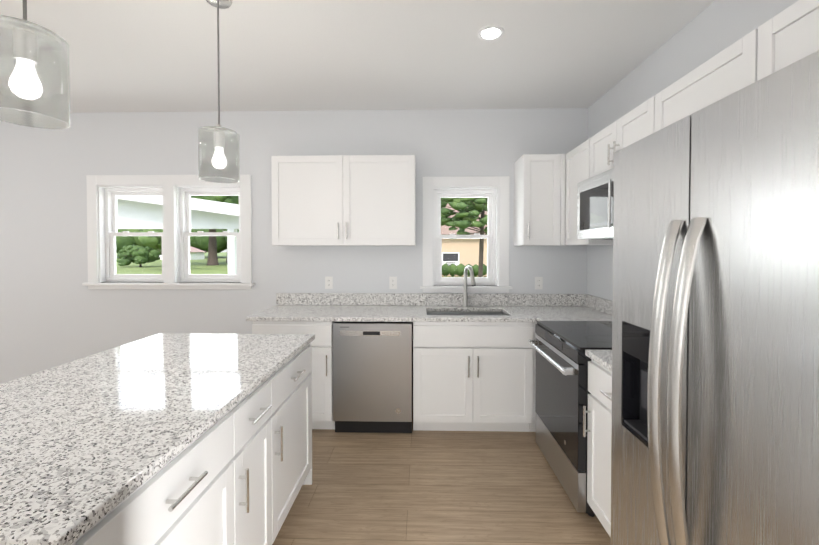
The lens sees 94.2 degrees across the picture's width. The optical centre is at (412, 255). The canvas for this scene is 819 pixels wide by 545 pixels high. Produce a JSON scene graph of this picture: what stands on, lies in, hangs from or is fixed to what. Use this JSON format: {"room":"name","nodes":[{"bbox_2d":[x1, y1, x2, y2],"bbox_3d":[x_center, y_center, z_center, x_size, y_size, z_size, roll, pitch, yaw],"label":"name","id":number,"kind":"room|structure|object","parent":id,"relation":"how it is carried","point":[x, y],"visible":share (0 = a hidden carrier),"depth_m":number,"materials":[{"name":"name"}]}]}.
{"room":"kitchen","nodes":[
{"label":"kitchen","id":0,"kind":"room"},
{"bbox_2d":[0,108,587,383],"bbox_3d":[-2.187,0.012,3.667,7.600,2.727,0.150,0,1,1],"label":"wall","id":1,"kind":"structure","parent":0,"point":[54,312],"depth_m":3.58,"materials":[{"name":"paint"}]},
{"bbox_2d":[82,175,254,288],"bbox_3d":[-2.285,-0.220,3.635,1.614,1.073,0.190,0,1,1],"label":"window","id":2,"kind":"structure","parent":1,"relation":"in","point":[176,192],"depth_m":3.60,"materials":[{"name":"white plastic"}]},
{"bbox_2d":[325,277,332,288],"bbox_3d":[-0.778,0.254,3.557,0.070,0.115,0.007,0,1,1],"label":"electrical outlet","id":3,"kind":"object","parent":1,"relation":"attached to","point":[328,282],"visible":1,"depth_m":3.56,"materials":[{"name":"white plastic"}]},
{"bbox_2d":[271,155,415,245],"bbox_3d":[-0.582,-0.470,3.361,1.220,0.761,0.362,0,1,1],"label":"upper cabinet","id":4,"kind":"object","parent":1,"relation":"attached to","point":[348,200],"visible":1,"depth_m":3.22,"materials":[{"name":"white wood"}]},
{"bbox_2d":[389,277,396,288],"bbox_3d":[-0.176,0.254,3.543,0.070,0.115,0.007,0,1,1],"label":"electrical outlet","id":5,"kind":"object","parent":1,"relation":"attached to","point":[392,282],"visible":1,"depth_m":3.54,"materials":[{"name":"white plastic"}]},
{"bbox_2d":[420,176,512,292],"bbox_3d":[0.497,-0.194,3.568,0.847,1.070,0.190,0,1,1],"label":"window","id":6,"kind":"structure","parent":1,"relation":"in","point":[494,190],"depth_m":3.52,"materials":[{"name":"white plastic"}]},
{"bbox_2d":[535,277,542,288],"bbox_3d":[1.169,0.254,3.510,0.070,0.115,0.007,0,1,1],"label":"electrical outlet","id":7,"kind":"object","parent":1,"relation":"attached to","point":[538,282],"visible":1,"depth_m":3.51,"materials":[{"name":"white plastic"}]},
{"bbox_2d":[514,154,565,245],"bbox_3d":[1.117,-0.469,3.320,0.366,0.761,0.362,0,1,1],"label":"upper cabinet","id":8,"kind":"object","parent":1,"relation":"attached to","point":[539,199],"visible":1,"depth_m":3.18,"materials":[{"name":"white wood"}]},
{"bbox_2d":[0,0,714,112],"bbox_3d":[-2.276,-1.351,-0.012,7.900,0.120,7.465,0,1,1],"label":"ceiling","id":9,"kind":"structure","parent":0,"point":[162,56],"depth_m":2.48,"materials":[{"name":"paint"}]},
{"bbox_2d":[0,0,69,128],"bbox_3d":[-1.128,-0.854,1.106,0.190,0.910,0.190,0,1,1],"label":"pendant light","id":10,"kind":"object","parent":9,"relation":"hanging from","point":[34,78],"visible":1,"depth_m":1.07,"materials":[{"name":"clear glass"}]},
{"bbox_2d":[198,0,239,182],"bbox_3d":[-0.993,-0.856,1.953,0.190,0.934,0.190,0,1,1],"label":"pendant light","id":11,"kind":"object","parent":9,"relation":"hanging from","point":[218,154],"visible":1,"depth_m":1.89,"materials":[{"name":"clear glass"}]},
{"bbox_2d":[478,25,503,40],"bbox_3d":[0.471,-1.325,2.270,0.156,0.006,0.156,0,1,1],"label":"recessed light","id":12,"kind":"object","parent":9,"relation":"in","point":[491,33],"visible":1,"depth_m":2.27,"materials":[{"name":"white plastic"}]},
{"bbox_2d":[272,409,610,544],"bbox_3d":[-2.276,1.495,0.034,7.900,0.120,7.465,0,1,1],"label":"floor","id":13,"kind":"structure","parent":0,"point":[417,487],"depth_m":2.22,"materials":[{"name":"brown wood"}]},
{"bbox_2d":[71,397,246,544],"bbox_3d":[-0.961,0.977,1.082,0.636,0.882,0.698,0,1,1],"label":"base cabinet","id":14,"kind":"object","parent":13,"relation":"on","point":[239,473],"depth_m":1.13,"materials":[{"name":"white wood"}]},
{"bbox_2d":[0,333,314,544],"bbox_3d":[-1.106,0.513,1.529,0.977,0.032,1.662,0,1,1],"label":"countertop","id":15,"kind":"structure","parent":14,"relation":"on","point":[88,442],"depth_m":1.18,"materials":[{"name":"stone"}]},
{"bbox_2d":[247,370,282,544],"bbox_3d":[-0.941,0.970,1.541,0.618,0.882,0.459,0,1,1],"label":"base cabinet","id":16,"kind":"object","parent":13,"relation":"on","point":[264,408],"depth_m":1.64,"materials":[{"name":"white wood"}]},
{"bbox_2d":[252,321,334,428],"bbox_3d":[-0.921,0.942,3.237,0.623,0.881,0.672,0,1,1],"label":"base cabinet","id":17,"kind":"object","parent":13,"relation":"on","point":[322,379],"visible":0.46,"depth_m":2.94,"materials":[{"name":"white wood"}]},
{"bbox_2d":[279,342,311,522],"bbox_3d":[-0.939,0.962,1.994,0.636,0.882,0.684,0,1,1],"label":"base cabinet","id":18,"kind":"object","parent":13,"relation":"on","point":[295,377],"depth_m":2.05,"materials":[{"name":"white wood"}]},
{"bbox_2d":[333,322,412,432],"bbox_3d":[-0.298,0.949,3.210,0.604,0.868,0.602,0,1,1],"label":"dishwasher","id":19,"kind":"object","parent":13,"relation":"on","point":[372,377],"visible":0.94,"depth_m":2.91,"materials":[{"name":"grey metal"}]},
{"bbox_2d":[413,315,532,431],"bbox_3d":[0.471,0.943,3.203,0.914,0.881,0.672,0,1,1],"label":"base cabinet","id":20,"kind":"object","parent":13,"relation":"on","point":[472,376],"visible":0.96,"depth_m":2.91,"materials":[{"name":"white wood"}]},
{"bbox_2d":[246,293,612,321],"bbox_3d":[0.160,0.430,3.155,2.878,0.144,0.770,0,1,1],"label":"countertop","id":21,"kind":"structure","parent":20,"relation":"on","point":[374,307],"depth_m":3.38,"materials":[{"name":"stone"}]},
{"bbox_2d":[427,311,505,315],"bbox_3d":[0.457,0.647,3.198,0.722,0.290,0.422,0,1,1],"label":"sink basin","id":22,"kind":"object","parent":21,"relation":"in","point":[466,313],"visible":0.02,"depth_m":3.38,"materials":[{"name":"metal"}]},
{"bbox_2d":[462,265,476,306],"bbox_3d":[0.519,0.276,3.361,0.136,0.380,0.225,0,1,1],"label":"faucet","id":23,"kind":"object","parent":21,"relation":"on","point":[466,297],"visible":1,"depth_m":3.43,"materials":[{"name":"silver metal"}]},
{"bbox_2d":[529,322,536,431],"bbox_3d":[1.266,0.943,3.212,0.668,0.881,0.617,0,1,1],"label":"base cabinet","id":24,"kind":"object","parent":13,"relation":"on","point":[532,427],"visible":0.12,"depth_m":2.91,"materials":[{"name":"white wood"}]},
{"bbox_2d":[528,321,611,516],"bbox_3d":[1.187,0.936,2.369,0.741,0.921,0.750,0,1,1],"label":"range oven","id":25,"kind":"object","parent":13,"relation":"on","point":[562,392],"visible":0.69,"depth_m":2.23,"materials":[{"name":"black metal"}]},
{"bbox_2d":[583,359,611,537],"bbox_3d":[1.219,0.967,1.692,0.687,0.881,0.596,0,1,1],"label":"base cabinet","id":26,"kind":"object","parent":13,"relation":"on","point":[599,427],"visible":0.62,"depth_m":1.87,"materials":[{"name":"white wood"}]},
{"bbox_2d":[585,350,611,371],"bbox_3d":[1.230,0.454,1.682,0.668,0.144,0.591,0,1,1],"label":"countertop","id":27,"kind":"structure","parent":26,"relation":"on","point":[603,358],"depth_m":1.87,"materials":[{"name":"stone"}]},
{"bbox_2d":[611,50,818,544],"bbox_3d":[1.074,0.534,0.890,0.886,1.775,0.906,0,1,1],"label":"refrigerator","id":28,"kind":"object","parent":13,"relation":"on","point":[715,383],"visible":1,"depth_m":0.86,"materials":[{"name":"grey metal"}]},
{"bbox_2d":[587,0,798,300],"bbox_3d":[1.598,0.073,-0.083,0.150,2.727,7.465,0,1,1],"label":"wall","id":29,"kind":"structure","parent":0,"point":[714,28],"depth_m":2.33,"materials":[{"name":"paint"}]},
{"bbox_2d":[565,138,612,244],"bbox_3d":[1.433,-0.463,2.942,0.321,0.761,0.443,0,1,1],"label":"upper cabinet","id":30,"kind":"object","parent":29,"relation":"attached to","point":[577,164],"visible":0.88,"depth_m":2.98,"materials":[{"name":"white wood"}]},
{"bbox_2d":[590,96,654,177],"bbox_3d":[1.401,-0.674,2.338,0.357,0.319,0.752,0,1,1],"label":"upper cabinet","id":31,"kind":"object","parent":29,"relation":"attached to","point":[636,124],"visible":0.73,"depth_m":2.30,"materials":[{"name":"white wood"}]},
{"bbox_2d":[577,168,613,239],"bbox_3d":[1.355,-0.309,2.345,0.448,0.406,0.748,0,1,1],"label":"over-the-range microwave","id":32,"kind":"object","parent":31,"relation":"attached to","point":[595,198],"visible":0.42,"depth_m":2.42,"materials":[{"name":"grey metal"}]},
{"bbox_2d":[654,29,757,132],"bbox_3d":[1.384,-0.442,1.665,0.357,0.761,0.596,0,1,1],"label":"upper cabinet","id":33,"kind":"object","parent":29,"relation":"attached to","point":[730,69],"visible":0.21,"depth_m":1.59,"materials":[{"name":"white wood"}]},
{"bbox_2d":[757,0,818,80],"bbox_3d":[1.366,-0.595,0.896,0.357,0.431,0.932,0,1,1],"label":"upper cabinet","id":34,"kind":"object","parent":29,"relation":"attached to","point":[789,35],"visible":0.38,"depth_m":1.25,"materials":[{"name":"white wood"}]},
{"label":"outside","id":35,"kind":"structure","parent":0,"visible":0},
{"bbox_2d":[116,252,486,276],"bbox_3d":[-17.356,-0.048,112.397,280.000,0.200,215.885,0,1,1],"label":"lawn","id":36,"kind":"structure","parent":35,"point":[200,266],"depth_m":35.43,"materials":[{"name":"green plant"}]},
{"bbox_2d":[116,244,161,266],"bbox_3d":[-26.133,-0.003,36.385,3.885,2.185,2.900,0,1,1],"label":"tree","id":37,"kind":"object","parent":36,"relation":"on","point":[139,255],"depth_m":35.62,"materials":[{"name":"green plant"}]},
{"bbox_2d":[138,229,192,253],"bbox_3d":[-19.790,-0.525,30.363,3.888,3.426,3.687,0,1,1],"label":"tree","id":38,"kind":"object","parent":36,"relation":"on","point":[153,242],"depth_m":29.14,"materials":[{"name":"green plant"}]},
{"bbox_2d":[117,196,238,273],"bbox_3d":[-5.040,-0.033,10.613,3.940,3.087,6.370,0,1,1],"label":"carport","id":39,"kind":"object","parent":36,"relation":"on","point":[131,216],"depth_m":7.76,"materials":[{"name":"white"}]},
{"bbox_2d":[159,246,204,259],"bbox_3d":[-37.891,-0.456,62.810,5.600,2.229,4.400,0,1,1],"label":"house","id":40,"kind":"structure","parent":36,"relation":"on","point":[197,254],"depth_m":62.73,"materials":[{"name":"white"}]},
{"bbox_2d":[191,196,238,264],"bbox_3d":[-22.229,-4.799,40.455,14.613,11.644,13.875,0,1,1],"label":"oak tree","id":41,"kind":"object","parent":36,"relation":"on","point":[212,254],"depth_m":39.92,"materials":[{"name":"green plant"}]},
{"bbox_2d":[116,198,474,252],"bbox_3d":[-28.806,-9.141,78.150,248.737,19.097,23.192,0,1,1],"label":"tree","id":42,"kind":"object","parent":36,"relation":"on","point":[121,241],"depth_m":69.69,"materials":[{"name":"green plant"}]},
{"bbox_2d":[442,263,486,276],"bbox_3d":[4.024,0.865,22.803,5.748,0.832,0.949,0,1,1],"label":"hedge","id":43,"kind":"object","parent":36,"relation":"on","point":[451,270],"depth_m":22.51,"materials":[{"name":"green plant"}]},
{"bbox_2d":[441,203,487,275],"bbox_3d":[2.653,-1.021,27.803,16.137,4.502,9.000,0,1,1],"label":"house","id":44,"kind":"structure","parent":36,"relation":"on","point":[456,251],"depth_m":23.78,"materials":[{"name":"beige paint"}]},
{"bbox_2d":[441,198,487,276],"bbox_3d":[3.135,-3.110,15.796,4.958,9.057,4.532,0,1,1],"label":"pine tree","id":45,"kind":"object","parent":36,"relation":"on","point":[471,213],"depth_m":15.00,"materials":[{"name":"green plant"}]}
]}

